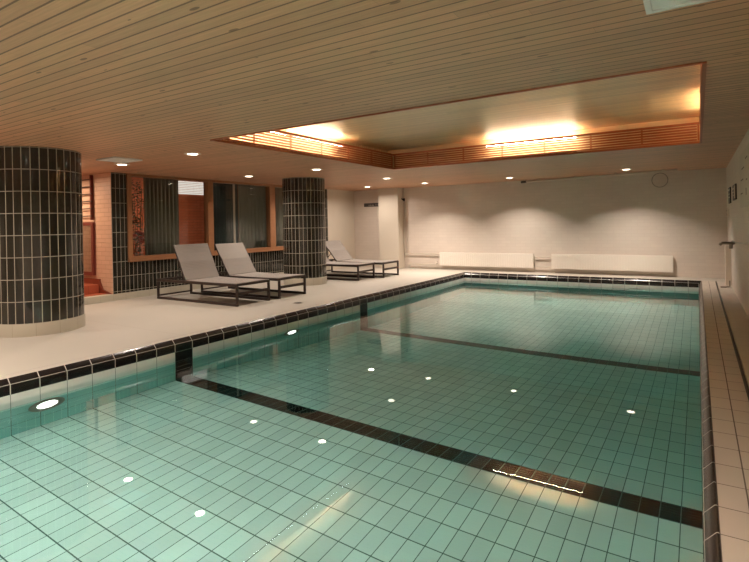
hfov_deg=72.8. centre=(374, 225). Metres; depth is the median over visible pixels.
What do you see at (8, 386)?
trim
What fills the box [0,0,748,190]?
ceiling
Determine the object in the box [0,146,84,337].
column
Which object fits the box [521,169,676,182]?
conduit
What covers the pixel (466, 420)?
pool water
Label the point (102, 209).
wall
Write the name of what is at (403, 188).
pipe
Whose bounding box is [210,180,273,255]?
window
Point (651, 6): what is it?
ceiling vent
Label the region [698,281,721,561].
trim
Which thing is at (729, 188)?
notice board
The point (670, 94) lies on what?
ceiling
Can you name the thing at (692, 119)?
cove
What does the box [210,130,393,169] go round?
screen
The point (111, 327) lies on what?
floor
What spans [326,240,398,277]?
sun lounger
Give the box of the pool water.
[0,280,703,561]
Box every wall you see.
[0,278,464,404]
[82,172,112,293]
[111,172,354,293]
[354,168,727,278]
[465,278,698,290]
[726,129,748,317]
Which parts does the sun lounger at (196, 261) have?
frame, frame, frame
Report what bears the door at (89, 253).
in the wall at (102, 209)
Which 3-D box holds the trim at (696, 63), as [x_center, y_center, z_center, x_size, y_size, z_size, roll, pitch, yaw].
[0.137,-1.254,4.976,5.160,0.310,0.044,-1,0,32]
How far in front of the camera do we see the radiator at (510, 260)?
14.12 m
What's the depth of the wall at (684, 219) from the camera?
13.08 m
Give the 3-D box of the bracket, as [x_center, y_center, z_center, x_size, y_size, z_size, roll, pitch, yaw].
[6.816,1.145,9.845,0.180,0.141,0.060,-1,0,32]
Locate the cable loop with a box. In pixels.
[651,173,667,186]
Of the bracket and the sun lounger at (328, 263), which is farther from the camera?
the sun lounger at (328, 263)
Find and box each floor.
[0,266,748,561]
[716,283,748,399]
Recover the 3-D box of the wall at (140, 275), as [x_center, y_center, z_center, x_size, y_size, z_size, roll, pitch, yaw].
[-2.912,0.168,13.260,0.150,2.465,8.190,-1,0,32]
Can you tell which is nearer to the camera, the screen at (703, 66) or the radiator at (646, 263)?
the screen at (703, 66)
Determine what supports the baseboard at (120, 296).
attached to the wall at (140, 275)
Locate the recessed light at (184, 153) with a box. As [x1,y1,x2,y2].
[184,153,200,154]
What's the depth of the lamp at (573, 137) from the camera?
8.81 m
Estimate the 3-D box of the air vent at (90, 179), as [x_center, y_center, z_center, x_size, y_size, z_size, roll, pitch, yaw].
[-5.962,-0.539,10.285,0.920,0.890,0.060,-1,0,32]
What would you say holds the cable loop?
hanging from the wall at (684, 219)
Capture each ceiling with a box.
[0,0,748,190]
[288,65,699,150]
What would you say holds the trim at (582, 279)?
on the wall at (471, 279)
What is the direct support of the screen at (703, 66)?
attached to the ceiling at (154, 82)
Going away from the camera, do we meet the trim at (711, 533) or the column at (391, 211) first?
the trim at (711, 533)
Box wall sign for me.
[364,203,378,206]
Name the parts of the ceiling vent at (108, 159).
plate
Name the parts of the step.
skirting, skirting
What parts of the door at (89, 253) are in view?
pane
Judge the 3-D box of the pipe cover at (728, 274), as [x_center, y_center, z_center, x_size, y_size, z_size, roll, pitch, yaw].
[7.112,0.804,10.209,0.099,0.804,0.140,-1,0,32]
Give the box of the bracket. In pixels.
[720,281,730,287]
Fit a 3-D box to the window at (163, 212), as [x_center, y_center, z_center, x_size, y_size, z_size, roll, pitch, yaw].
[-4.369,-0.157,10.896,0.180,1.750,2.025,-1,0,32]
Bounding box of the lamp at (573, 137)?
[485,137,577,146]
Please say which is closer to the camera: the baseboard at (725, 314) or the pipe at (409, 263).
the baseboard at (725, 314)
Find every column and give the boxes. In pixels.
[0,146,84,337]
[282,177,326,285]
[378,187,404,268]
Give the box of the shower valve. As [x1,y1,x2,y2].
[719,241,734,248]
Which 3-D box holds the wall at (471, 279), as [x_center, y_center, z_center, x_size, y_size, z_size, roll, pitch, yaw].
[4.788,2.520,12.457,5.370,2.260,0.120,-1,0,32]
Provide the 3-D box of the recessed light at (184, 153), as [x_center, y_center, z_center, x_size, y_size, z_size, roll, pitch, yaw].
[-2.697,-1.054,7.530,0.244,0.010,0.244,-1,0,32]
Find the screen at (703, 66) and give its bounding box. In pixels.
[699,61,706,142]
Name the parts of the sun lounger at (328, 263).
frame, frame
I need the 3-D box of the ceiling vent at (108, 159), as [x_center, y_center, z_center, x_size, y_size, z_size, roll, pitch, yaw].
[-4.005,-1.022,7.971,0.480,0.021,0.480,-1,0,32]
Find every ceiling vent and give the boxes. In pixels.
[96,156,142,162]
[643,0,713,14]
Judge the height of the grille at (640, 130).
0.310 m
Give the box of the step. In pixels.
[84,278,110,296]
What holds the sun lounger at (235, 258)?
on the floor at (111, 327)
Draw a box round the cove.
[230,117,699,167]
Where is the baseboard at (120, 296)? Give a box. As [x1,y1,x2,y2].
[84,266,329,304]
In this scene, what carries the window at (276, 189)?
in the wall at (140, 275)
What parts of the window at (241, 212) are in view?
sill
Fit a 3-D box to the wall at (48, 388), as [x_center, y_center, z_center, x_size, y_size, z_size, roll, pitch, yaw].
[-1.565,2.654,7.580,0.120,2.260,15.170,-1,0,32]
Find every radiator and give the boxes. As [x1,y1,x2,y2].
[439,252,533,267]
[551,254,672,271]
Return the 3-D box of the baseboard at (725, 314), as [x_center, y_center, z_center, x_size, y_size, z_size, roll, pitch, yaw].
[2.937,1.386,3.989,0.032,0.110,16.250,-1,0,32]
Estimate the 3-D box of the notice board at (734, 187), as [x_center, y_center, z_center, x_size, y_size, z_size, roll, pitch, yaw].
[6.193,-0.562,8.735,0.024,0.260,0.800,-1,0,32]
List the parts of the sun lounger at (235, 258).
frame, frame, frame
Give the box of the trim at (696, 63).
[211,62,701,140]
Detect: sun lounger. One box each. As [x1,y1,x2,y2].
[157,243,269,306]
[201,242,305,298]
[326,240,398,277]
[326,256,374,280]
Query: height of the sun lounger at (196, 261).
1.049 m
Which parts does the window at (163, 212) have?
sill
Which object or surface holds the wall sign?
attached to the wall at (684, 219)
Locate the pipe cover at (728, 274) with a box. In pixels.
[725,245,731,285]
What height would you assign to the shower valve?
0.145 m
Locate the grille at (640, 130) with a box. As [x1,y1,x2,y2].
[393,122,699,169]
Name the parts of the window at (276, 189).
pane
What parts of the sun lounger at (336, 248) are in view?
frame, frame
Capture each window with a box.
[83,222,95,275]
[126,173,212,261]
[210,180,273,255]
[272,185,282,250]
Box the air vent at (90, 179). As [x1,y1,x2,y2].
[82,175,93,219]
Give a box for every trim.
[0,272,464,396]
[211,62,701,140]
[464,272,699,287]
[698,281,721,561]
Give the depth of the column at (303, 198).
11.57 m
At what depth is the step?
9.90 m
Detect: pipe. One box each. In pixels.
[403,188,438,253]
[408,263,439,267]
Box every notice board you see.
[728,187,730,203]
[732,183,736,200]
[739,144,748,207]
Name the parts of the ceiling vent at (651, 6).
plate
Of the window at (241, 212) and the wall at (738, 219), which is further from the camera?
the window at (241, 212)

